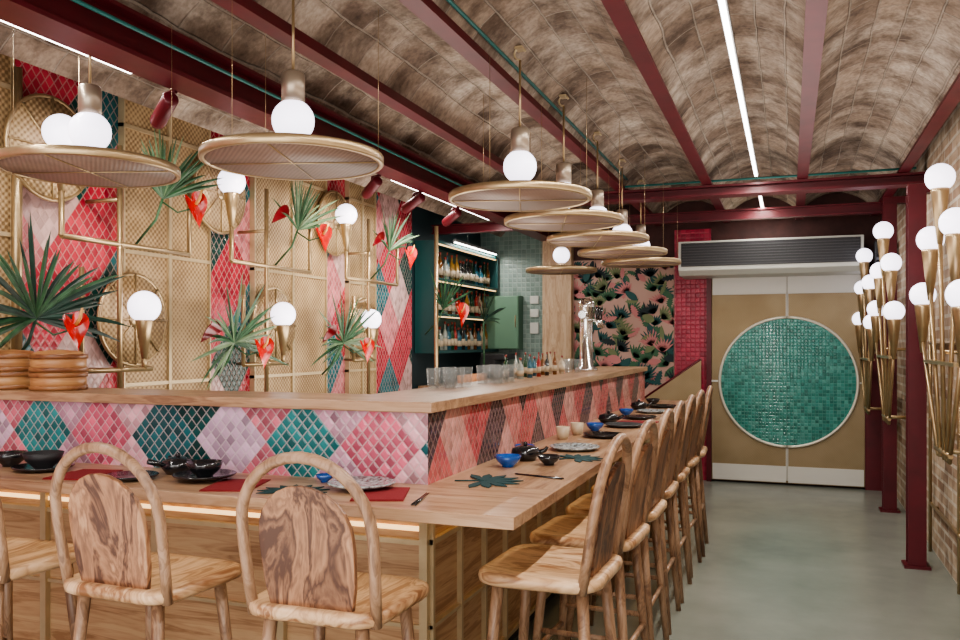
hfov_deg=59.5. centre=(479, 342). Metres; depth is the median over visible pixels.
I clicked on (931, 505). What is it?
frame
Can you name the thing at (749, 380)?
door
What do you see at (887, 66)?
ceiling
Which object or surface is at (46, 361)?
steamer
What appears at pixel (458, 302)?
bottle
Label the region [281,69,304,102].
socket
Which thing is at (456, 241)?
strip light
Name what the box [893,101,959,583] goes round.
wall
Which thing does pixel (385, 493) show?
napkin
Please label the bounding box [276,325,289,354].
socket
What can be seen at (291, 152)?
pendant lamp
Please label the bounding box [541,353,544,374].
bottle
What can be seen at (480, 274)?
bottle
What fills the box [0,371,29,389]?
steamer
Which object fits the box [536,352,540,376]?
bottle
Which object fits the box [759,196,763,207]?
diffuser
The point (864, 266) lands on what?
socket
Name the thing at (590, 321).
tap
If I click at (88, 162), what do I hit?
pendant lamp
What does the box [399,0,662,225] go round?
ceiling beam
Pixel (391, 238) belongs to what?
flower arrangement
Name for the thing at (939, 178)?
lamp
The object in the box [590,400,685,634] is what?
bar chair
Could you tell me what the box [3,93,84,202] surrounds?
disc
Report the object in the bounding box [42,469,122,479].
napkin
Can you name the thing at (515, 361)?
bottle
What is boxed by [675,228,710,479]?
trim
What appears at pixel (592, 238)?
pendant lamp
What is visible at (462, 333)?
bottle
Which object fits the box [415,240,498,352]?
shelf
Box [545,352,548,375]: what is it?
bottle
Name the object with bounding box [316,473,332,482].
bowl
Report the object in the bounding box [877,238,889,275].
socket
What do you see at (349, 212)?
lamp
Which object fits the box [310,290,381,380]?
flower arrangement
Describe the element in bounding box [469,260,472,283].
bottle
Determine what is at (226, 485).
placemat
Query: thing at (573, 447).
plate
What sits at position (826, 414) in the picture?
door
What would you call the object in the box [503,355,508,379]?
bottle
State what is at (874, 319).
socket
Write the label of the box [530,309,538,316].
wall switch
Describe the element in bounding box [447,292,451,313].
bottle
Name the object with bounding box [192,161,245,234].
disc
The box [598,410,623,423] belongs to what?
teapot
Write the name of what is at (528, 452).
pot
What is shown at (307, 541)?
bar chair
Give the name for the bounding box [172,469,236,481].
plate
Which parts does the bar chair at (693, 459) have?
leg, leg, seat, leg, backrest panel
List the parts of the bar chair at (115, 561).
leg, backrest panel, leg, seat, leg, leg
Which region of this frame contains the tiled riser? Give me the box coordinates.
[0,371,644,484]
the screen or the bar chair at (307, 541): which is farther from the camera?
the screen
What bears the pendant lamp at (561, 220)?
hanging from the ceiling
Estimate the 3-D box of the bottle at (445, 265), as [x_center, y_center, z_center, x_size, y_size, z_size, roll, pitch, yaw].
[-0.386,-0.831,9.378,0.086,0.260,0.086,0,0,20]
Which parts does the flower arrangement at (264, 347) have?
flower stem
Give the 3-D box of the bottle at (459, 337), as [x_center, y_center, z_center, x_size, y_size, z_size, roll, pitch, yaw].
[-0.252,-0.051,9.775,0.086,0.260,0.086,0,0,20]
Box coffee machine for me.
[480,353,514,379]
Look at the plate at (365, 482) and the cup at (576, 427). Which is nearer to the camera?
the plate at (365, 482)
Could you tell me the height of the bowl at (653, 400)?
0.051 m
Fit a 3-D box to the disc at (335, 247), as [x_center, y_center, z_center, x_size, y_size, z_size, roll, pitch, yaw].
[-1.259,-1.030,7.240,0.067,0.566,0.566,0,0,20]
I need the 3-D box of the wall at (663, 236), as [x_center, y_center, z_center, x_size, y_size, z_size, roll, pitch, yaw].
[2.612,-0.030,9.242,3.880,3.060,0.150,0,0,20]
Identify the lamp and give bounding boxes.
[0,25,180,187]
[41,114,191,387]
[198,0,383,180]
[217,171,311,391]
[335,204,398,393]
[448,45,591,211]
[504,94,623,231]
[526,232,596,274]
[546,131,648,246]
[577,159,667,258]
[601,180,680,267]
[852,248,880,414]
[867,221,905,439]
[909,163,959,464]
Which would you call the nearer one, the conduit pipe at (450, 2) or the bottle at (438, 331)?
the conduit pipe at (450, 2)
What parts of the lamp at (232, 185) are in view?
globe, globe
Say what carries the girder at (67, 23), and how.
attached to the ceiling
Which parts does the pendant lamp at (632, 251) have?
rod, globe, lamp shade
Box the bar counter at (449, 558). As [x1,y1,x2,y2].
[0,441,645,639]
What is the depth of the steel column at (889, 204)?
7.44 m
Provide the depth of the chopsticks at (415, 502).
2.82 m
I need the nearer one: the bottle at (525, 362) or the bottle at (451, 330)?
the bottle at (525, 362)
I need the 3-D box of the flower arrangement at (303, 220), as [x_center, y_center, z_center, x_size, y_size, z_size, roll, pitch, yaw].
[-1.339,-0.903,6.235,0.431,0.657,0.831,0,0,20]
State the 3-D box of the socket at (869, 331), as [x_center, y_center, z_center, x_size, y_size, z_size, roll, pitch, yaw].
[3.529,0.013,7.563,0.089,0.296,0.089,0,0,20]
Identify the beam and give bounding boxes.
[211,0,578,208]
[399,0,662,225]
[431,201,881,234]
[601,0,730,222]
[795,0,827,219]
[870,72,959,215]
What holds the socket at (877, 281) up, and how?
attached to the lamp at (887, 269)
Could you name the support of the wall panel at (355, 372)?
attached to the wall at (96, 220)
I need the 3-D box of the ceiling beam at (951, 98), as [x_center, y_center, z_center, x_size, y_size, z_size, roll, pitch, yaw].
[2.142,-1.334,3.447,0.080,0.068,10.950,0,0,20]
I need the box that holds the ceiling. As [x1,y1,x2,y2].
[0,0,959,236]
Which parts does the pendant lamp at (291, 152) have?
lamp shade, globe, rod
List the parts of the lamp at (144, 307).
globe, globe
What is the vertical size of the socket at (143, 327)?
0.240 m
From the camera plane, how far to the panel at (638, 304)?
9.47 m
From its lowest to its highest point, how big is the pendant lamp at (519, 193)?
0.764 m
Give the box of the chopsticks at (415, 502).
[411,492,428,505]
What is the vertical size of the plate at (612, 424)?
0.021 m
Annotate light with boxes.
[0,20,131,73]
[391,180,487,219]
[438,243,495,319]
[453,239,496,254]
[717,0,757,176]
[756,174,764,207]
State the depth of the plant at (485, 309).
9.67 m
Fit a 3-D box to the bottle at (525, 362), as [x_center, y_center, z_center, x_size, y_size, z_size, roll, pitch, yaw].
[0.294,0.140,5.433,0.031,0.160,0.031,0,0,20]
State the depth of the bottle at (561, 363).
6.05 m
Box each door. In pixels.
[711,277,786,482]
[787,275,864,487]
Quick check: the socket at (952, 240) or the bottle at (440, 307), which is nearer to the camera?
the socket at (952, 240)
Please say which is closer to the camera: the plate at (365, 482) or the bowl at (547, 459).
the plate at (365, 482)
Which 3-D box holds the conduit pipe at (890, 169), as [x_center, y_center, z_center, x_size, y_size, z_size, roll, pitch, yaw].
[2.257,-1.320,6.714,2.200,0.018,0.018,0,0,20]
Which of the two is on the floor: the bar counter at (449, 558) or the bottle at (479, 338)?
the bar counter at (449, 558)
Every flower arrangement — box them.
[0,213,129,350]
[135,129,221,243]
[191,273,290,388]
[272,180,343,264]
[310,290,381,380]
[370,209,419,279]
[425,271,472,334]
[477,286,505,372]
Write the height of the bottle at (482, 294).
0.300 m
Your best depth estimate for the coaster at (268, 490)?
3.02 m
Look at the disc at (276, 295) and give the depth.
6.36 m
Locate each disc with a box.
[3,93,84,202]
[96,272,167,366]
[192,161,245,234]
[251,287,295,361]
[317,190,352,255]
[349,297,378,357]
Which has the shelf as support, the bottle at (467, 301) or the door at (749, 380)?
the bottle at (467, 301)
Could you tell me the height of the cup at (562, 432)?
0.070 m
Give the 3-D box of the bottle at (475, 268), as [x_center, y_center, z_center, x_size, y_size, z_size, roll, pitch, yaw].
[-0.054,-0.851,10.311,0.073,0.300,0.073,0,0,20]
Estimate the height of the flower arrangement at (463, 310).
0.675 m
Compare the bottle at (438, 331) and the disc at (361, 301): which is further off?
the bottle at (438, 331)
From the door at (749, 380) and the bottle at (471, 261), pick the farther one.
the bottle at (471, 261)
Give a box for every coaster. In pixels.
[256,484,329,493]
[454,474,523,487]
[559,454,602,461]
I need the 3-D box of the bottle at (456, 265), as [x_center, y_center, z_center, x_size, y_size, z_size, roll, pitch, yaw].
[-0.269,-0.861,9.682,0.061,0.320,0.061,0,0,20]
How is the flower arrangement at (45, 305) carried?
on the countertop at (434, 399)
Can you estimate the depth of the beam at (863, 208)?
8.20 m
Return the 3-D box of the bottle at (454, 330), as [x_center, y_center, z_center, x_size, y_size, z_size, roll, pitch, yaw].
[-0.290,-0.081,9.667,0.061,0.320,0.061,0,0,20]
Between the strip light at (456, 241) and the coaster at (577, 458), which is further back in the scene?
the strip light at (456, 241)
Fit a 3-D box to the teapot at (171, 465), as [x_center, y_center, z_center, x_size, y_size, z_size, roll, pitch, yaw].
[-1.238,0.487,3.400,0.152,0.085,0.170,0,0,13]
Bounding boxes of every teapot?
[146,453,193,474]
[511,441,548,461]
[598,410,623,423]
[630,399,651,409]
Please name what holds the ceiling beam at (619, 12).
attached to the ceiling
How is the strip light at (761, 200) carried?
hanging from the ceiling
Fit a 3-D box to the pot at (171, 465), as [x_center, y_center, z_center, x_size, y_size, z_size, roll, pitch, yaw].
[-1.227,0.496,3.414,0.136,0.068,0.136,0,0,-39]
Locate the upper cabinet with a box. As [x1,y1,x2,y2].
[482,296,522,348]
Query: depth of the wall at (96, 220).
6.01 m
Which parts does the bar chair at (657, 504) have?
leg, leg, seat, leg, leg, backrest panel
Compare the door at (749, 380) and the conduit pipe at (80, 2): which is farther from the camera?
the door at (749, 380)
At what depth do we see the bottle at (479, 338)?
10.35 m
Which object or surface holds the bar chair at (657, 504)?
on the floor
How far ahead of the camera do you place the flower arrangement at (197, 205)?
4.92 m
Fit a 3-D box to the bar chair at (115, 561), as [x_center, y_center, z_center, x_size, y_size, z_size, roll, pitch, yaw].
[-1.107,0.904,2.815,0.481,1.195,0.477,0,0,22]
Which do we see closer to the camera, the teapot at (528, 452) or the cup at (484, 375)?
the teapot at (528, 452)
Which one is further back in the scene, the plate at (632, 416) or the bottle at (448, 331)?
the bottle at (448, 331)
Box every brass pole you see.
[11,66,22,349]
[434,226,437,385]
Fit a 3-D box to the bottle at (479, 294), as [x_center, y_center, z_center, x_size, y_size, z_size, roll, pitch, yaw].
[-0.006,-0.471,10.488,0.073,0.300,0.073,0,0,20]
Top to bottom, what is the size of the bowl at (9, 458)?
0.060 m
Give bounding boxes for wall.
[15,59,480,393]
[481,231,541,369]
[552,193,881,487]
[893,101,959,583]
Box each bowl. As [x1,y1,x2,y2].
[0,450,28,466]
[22,450,64,468]
[186,459,222,477]
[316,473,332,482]
[495,453,521,467]
[538,454,559,465]
[586,422,603,430]
[619,408,633,414]
[646,398,659,403]
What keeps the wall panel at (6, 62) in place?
attached to the wall at (96, 220)
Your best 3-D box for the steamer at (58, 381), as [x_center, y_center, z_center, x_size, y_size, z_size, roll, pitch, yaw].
[-1.979,0.177,3.946,0.252,0.085,0.252,0,0,20]
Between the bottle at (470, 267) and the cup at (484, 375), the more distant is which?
the bottle at (470, 267)
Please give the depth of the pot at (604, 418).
5.50 m
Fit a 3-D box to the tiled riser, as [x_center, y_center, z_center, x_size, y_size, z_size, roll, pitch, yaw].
[-0.490,0.395,5.924,2.479,0.270,5.020,0,0,20]
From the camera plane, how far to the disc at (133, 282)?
4.96 m
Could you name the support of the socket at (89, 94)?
attached to the pendant lamp at (88, 162)
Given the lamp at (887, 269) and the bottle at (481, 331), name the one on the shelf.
the bottle at (481, 331)
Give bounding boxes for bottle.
[438,252,442,277]
[438,290,441,312]
[438,327,442,349]
[438,331,439,349]
[442,321,447,349]
[443,257,448,278]
[446,253,449,278]
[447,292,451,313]
[447,323,450,349]
[450,255,454,279]
[450,293,455,313]
[450,322,454,349]
[453,322,456,349]
[454,254,458,280]
[455,293,460,314]
[457,327,461,349]
[459,260,463,281]
[460,323,464,349]
[462,261,466,282]
[463,328,467,349]
[465,259,469,282]
[465,291,469,315]
[465,325,469,349]
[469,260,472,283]
[469,328,473,349]
[470,292,473,315]
[471,261,474,283]
[472,323,476,349]
[474,261,478,284]
[474,291,478,315]
[477,328,481,348]
[478,265,482,285]
[478,293,481,314]
[479,324,482,348]
[482,262,486,285]
[482,294,485,313]
[485,324,487,348]
[486,263,489,286]
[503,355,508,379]
[514,353,517,377]
[517,358,523,378]
[523,352,527,376]
[527,354,532,377]
[532,356,535,375]
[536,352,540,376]
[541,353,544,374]
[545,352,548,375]
[549,351,551,373]
[553,352,556,374]
[559,355,564,373]
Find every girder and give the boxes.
[0,0,551,241]
[581,171,925,205]
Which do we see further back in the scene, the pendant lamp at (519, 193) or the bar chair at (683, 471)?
the bar chair at (683, 471)
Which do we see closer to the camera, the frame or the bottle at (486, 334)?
the frame
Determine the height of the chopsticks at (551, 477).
0.007 m
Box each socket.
[57,184,65,190]
[78,83,101,115]
[135,320,153,358]
[224,192,238,225]
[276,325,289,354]
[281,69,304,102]
[340,223,351,249]
[366,328,376,352]
[511,127,528,151]
[556,162,571,182]
[591,189,603,206]
[616,209,627,224]
[636,224,645,232]
[855,325,861,352]
[857,294,863,322]
[859,262,868,292]
[865,289,874,314]
[866,329,874,360]
[870,316,879,349]
[874,278,881,311]
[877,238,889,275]
[885,270,897,301]
[887,319,900,358]
[915,304,929,352]
[922,249,937,300]
[930,187,949,243]
[945,233,959,282]
[952,306,959,366]
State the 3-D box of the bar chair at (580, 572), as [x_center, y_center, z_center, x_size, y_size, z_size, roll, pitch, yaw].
[0.275,0.904,2.946,0.477,1.195,0.481,0,0,22]
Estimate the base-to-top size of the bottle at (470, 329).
0.260 m
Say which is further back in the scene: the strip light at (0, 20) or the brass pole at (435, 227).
the brass pole at (435, 227)
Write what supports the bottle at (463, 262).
on the shelf
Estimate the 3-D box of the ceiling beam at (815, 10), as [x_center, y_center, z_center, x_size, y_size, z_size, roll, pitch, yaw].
[1.466,-1.334,3.696,0.080,0.068,10.950,0,0,20]
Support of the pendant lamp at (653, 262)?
hanging from the ceiling
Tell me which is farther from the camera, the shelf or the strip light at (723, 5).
the shelf
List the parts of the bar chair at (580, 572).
leg, leg, seat, leg, backrest panel, leg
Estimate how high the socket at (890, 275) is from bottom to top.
0.305 m
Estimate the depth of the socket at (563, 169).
4.93 m
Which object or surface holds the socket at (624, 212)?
attached to the pendant lamp at (632, 251)
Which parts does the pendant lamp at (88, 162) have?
lamp shade, rod, globe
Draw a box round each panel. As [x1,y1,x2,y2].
[0,53,14,349]
[118,97,210,389]
[250,177,326,392]
[345,180,375,393]
[573,257,674,395]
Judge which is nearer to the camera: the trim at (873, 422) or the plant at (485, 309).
the trim at (873, 422)
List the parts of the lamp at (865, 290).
globe, globe, globe, globe, globe, wall plate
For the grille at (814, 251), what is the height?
0.240 m
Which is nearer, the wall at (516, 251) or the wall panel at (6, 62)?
the wall panel at (6, 62)
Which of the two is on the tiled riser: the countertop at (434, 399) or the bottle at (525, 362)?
the countertop at (434, 399)
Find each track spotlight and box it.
[150,90,178,128]
[361,174,382,198]
[401,191,424,213]
[442,207,461,226]
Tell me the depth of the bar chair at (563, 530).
3.39 m
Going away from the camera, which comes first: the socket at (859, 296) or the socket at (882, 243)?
the socket at (882, 243)
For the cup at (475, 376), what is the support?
on the countertop at (455, 382)
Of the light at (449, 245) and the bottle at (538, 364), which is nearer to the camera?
the bottle at (538, 364)
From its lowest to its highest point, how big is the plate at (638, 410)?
0.021 m
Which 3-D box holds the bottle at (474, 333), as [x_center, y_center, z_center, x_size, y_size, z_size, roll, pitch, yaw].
[-0.067,-0.081,10.281,0.061,0.320,0.061,0,0,20]
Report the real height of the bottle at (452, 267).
0.300 m
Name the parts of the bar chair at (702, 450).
leg, seat, leg, backrest panel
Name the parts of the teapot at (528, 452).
spout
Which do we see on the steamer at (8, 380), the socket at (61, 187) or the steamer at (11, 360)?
the steamer at (11, 360)
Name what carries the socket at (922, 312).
attached to the lamp at (939, 178)
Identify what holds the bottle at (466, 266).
on the shelf
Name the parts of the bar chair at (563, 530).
leg, leg, seat, leg, backrest panel, leg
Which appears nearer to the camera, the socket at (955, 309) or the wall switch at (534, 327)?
the socket at (955, 309)
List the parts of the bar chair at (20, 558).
leg, leg, seat, leg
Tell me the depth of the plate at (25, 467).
3.43 m
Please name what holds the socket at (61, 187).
attached to the lamp at (144, 307)
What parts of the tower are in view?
tap handle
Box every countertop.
[0,366,646,412]
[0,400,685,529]
[418,381,457,387]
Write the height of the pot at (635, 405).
0.068 m
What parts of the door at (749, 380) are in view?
ring trim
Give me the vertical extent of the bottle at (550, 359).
0.160 m
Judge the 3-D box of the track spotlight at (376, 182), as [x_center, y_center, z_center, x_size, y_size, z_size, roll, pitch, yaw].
[-0.761,-1.111,5.938,0.086,0.162,0.228,0,0,-33]
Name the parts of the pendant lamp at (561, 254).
globe, lamp shade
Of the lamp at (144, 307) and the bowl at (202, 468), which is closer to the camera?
the bowl at (202, 468)
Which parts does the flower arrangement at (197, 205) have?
flower stem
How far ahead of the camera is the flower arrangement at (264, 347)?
5.51 m
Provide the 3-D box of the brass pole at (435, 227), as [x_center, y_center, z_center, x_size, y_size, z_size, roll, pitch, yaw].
[-0.449,0.150,8.626,0.044,2.700,0.044,0,0,20]
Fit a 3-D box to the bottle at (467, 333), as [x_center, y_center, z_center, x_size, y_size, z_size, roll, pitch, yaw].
[-0.150,-0.071,10.071,0.073,0.300,0.073,0,0,20]
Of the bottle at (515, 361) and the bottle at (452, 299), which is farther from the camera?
the bottle at (452, 299)
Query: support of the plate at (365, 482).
on the napkin at (385, 493)
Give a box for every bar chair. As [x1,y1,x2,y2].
[0,497,76,639]
[49,442,241,639]
[236,451,428,639]
[478,433,631,639]
[530,419,657,639]
[565,408,673,639]
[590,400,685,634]
[611,394,695,602]
[627,390,704,577]
[647,385,712,556]
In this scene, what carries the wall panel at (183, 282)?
attached to the wall at (96, 220)
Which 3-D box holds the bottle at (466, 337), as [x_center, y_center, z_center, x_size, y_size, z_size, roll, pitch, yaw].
[-0.189,-0.051,9.964,0.086,0.260,0.086,0,0,20]
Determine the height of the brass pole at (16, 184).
1.620 m
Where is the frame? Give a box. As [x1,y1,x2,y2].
[928,320,959,594]
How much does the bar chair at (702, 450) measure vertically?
1.195 m
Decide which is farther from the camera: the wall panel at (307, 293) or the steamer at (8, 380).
the wall panel at (307, 293)
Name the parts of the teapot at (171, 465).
handle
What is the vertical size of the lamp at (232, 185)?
1.672 m
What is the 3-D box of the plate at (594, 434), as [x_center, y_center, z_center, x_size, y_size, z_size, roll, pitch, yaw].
[0.696,0.519,4.731,0.240,0.021,0.240,0,0,20]
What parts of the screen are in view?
rail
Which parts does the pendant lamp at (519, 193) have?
rod, globe, lamp shade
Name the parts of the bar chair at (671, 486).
leg, seat, leg, leg, backrest panel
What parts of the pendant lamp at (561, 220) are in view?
rod, lamp shade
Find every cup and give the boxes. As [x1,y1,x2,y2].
[457,375,467,382]
[467,374,477,381]
[468,375,472,381]
[476,373,486,380]
[477,374,481,380]
[556,426,569,439]
[571,422,583,434]
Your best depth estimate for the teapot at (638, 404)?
6.63 m
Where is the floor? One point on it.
(780, 561)
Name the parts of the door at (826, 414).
ring trim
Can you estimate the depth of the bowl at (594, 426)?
5.04 m
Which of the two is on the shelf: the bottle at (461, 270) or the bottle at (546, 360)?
the bottle at (461, 270)
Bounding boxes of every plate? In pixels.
[11,462,74,472]
[107,470,158,481]
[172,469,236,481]
[327,476,395,489]
[550,443,599,451]
[582,431,620,438]
[605,422,641,427]
[624,414,656,419]
[636,409,664,412]
[650,404,675,407]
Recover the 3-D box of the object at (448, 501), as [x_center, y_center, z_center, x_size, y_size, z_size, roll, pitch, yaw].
[-0.342,0.550,5.629,2.961,0.040,5.470,0,0,20]
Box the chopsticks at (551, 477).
[515,473,563,479]
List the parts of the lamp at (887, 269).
globe, globe, globe, globe, globe, wall plate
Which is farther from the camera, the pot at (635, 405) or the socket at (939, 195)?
the pot at (635, 405)
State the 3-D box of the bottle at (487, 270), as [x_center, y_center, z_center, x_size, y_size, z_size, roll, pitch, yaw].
[0.096,-0.861,10.697,0.061,0.320,0.061,0,0,20]
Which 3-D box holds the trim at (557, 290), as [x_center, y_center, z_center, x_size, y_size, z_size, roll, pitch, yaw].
[0.904,0.125,9.726,0.340,2.750,0.119,0,0,20]
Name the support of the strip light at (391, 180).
hanging from the ceiling
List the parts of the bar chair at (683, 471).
leg, leg, leg, seat, leg, backrest panel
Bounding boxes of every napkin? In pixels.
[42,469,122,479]
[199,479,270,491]
[350,487,409,500]
[618,420,658,423]
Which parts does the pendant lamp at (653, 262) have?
lamp shade, globe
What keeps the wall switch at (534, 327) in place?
attached to the wall at (516, 251)
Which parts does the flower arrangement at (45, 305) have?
flower stem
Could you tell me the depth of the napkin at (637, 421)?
5.61 m
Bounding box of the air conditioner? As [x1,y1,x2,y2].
[678,235,863,279]
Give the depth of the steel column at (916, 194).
5.58 m
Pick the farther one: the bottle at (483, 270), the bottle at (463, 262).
the bottle at (483, 270)
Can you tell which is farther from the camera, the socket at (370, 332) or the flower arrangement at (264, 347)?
the socket at (370, 332)
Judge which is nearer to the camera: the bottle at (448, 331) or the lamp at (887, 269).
the lamp at (887, 269)
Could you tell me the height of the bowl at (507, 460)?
0.049 m
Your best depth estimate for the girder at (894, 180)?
6.79 m
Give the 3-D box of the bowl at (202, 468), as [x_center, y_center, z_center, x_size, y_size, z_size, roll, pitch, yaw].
[-1.064,0.488,3.247,0.140,0.060,0.140,0,0,20]
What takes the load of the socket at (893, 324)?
attached to the lamp at (887, 269)
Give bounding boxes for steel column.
[879,196,905,512]
[901,183,930,570]
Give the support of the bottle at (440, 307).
on the shelf
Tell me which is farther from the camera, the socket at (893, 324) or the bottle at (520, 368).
the socket at (893, 324)
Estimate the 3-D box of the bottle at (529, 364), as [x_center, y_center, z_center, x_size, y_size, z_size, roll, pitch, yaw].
[0.316,0.145,5.318,0.037,0.150,0.037,0,0,20]
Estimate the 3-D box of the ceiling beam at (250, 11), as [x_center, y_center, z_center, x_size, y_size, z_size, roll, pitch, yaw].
[-0.523,-1.334,4.428,0.080,0.068,10.950,0,0,20]
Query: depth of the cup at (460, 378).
9.00 m
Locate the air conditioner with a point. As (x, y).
(816, 255)
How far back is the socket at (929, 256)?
4.91 m
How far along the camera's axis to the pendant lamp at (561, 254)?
8.26 m
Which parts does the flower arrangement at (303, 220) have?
flower stem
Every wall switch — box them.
[530,296,538,303]
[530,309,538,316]
[530,323,538,333]
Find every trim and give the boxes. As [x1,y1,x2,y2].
[542,241,573,371]
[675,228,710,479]
[707,264,881,490]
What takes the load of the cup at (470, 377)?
on the countertop at (455, 382)
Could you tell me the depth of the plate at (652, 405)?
6.89 m
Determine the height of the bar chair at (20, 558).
1.195 m
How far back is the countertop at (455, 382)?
9.32 m
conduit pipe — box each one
[71,0,463,185]
[446,0,627,179]
[625,167,915,187]
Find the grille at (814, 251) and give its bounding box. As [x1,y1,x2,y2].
[681,236,860,266]
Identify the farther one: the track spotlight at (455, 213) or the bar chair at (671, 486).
the track spotlight at (455, 213)
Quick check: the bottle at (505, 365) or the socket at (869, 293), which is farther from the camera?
the socket at (869, 293)
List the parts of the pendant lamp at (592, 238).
rod, lamp shade, globe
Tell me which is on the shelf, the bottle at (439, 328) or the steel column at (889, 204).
the bottle at (439, 328)
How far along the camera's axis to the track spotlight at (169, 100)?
3.92 m
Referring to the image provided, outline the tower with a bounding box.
[575,298,604,370]
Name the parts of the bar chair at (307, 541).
leg, backrest panel, leg, seat, leg, leg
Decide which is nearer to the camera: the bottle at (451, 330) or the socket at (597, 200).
the socket at (597, 200)
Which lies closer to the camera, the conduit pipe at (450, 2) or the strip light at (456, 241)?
the conduit pipe at (450, 2)
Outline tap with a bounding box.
[588,319,599,327]
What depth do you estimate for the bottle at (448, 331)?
9.44 m
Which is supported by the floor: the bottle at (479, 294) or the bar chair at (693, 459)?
the bar chair at (693, 459)
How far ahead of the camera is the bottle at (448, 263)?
9.47 m
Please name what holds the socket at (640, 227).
attached to the pendant lamp at (653, 262)
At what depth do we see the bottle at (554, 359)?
5.87 m
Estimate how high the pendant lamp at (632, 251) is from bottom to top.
0.764 m
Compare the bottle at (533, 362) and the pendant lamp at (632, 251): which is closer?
the bottle at (533, 362)
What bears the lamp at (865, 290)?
attached to the wall at (944, 148)
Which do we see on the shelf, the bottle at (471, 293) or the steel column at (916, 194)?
the bottle at (471, 293)
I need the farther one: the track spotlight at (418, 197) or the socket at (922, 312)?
the track spotlight at (418, 197)
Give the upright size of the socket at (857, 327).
0.296 m
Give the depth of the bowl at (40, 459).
3.46 m
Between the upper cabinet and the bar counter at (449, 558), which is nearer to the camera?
the bar counter at (449, 558)
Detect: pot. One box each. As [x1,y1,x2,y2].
[161,456,193,474]
[511,445,539,461]
[598,413,617,423]
[630,401,646,409]
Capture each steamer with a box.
[0,349,33,371]
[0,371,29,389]
[28,349,87,372]
[28,372,87,390]
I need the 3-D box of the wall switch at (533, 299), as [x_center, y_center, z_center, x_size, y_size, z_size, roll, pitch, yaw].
[0.694,-0.550,10.704,0.110,0.100,0.030,0,0,20]
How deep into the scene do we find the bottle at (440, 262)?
9.25 m
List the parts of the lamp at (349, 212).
globe, globe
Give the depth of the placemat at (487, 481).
3.21 m
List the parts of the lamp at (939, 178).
globe, globe, globe, globe, wall plate, globe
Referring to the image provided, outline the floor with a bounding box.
[514,480,959,639]
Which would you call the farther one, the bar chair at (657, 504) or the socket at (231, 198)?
the socket at (231, 198)
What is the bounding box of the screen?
[645,358,701,485]
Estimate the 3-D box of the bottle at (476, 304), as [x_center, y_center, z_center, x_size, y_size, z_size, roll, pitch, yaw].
[-0.046,-0.481,10.288,0.061,0.320,0.061,0,0,20]
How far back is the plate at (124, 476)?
3.30 m
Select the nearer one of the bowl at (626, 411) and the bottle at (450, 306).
the bowl at (626, 411)
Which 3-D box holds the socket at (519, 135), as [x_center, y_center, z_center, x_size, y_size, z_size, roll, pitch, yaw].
[0.198,-1.002,4.157,0.092,0.131,0.092,0,0,20]
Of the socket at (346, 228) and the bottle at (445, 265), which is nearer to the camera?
the socket at (346, 228)

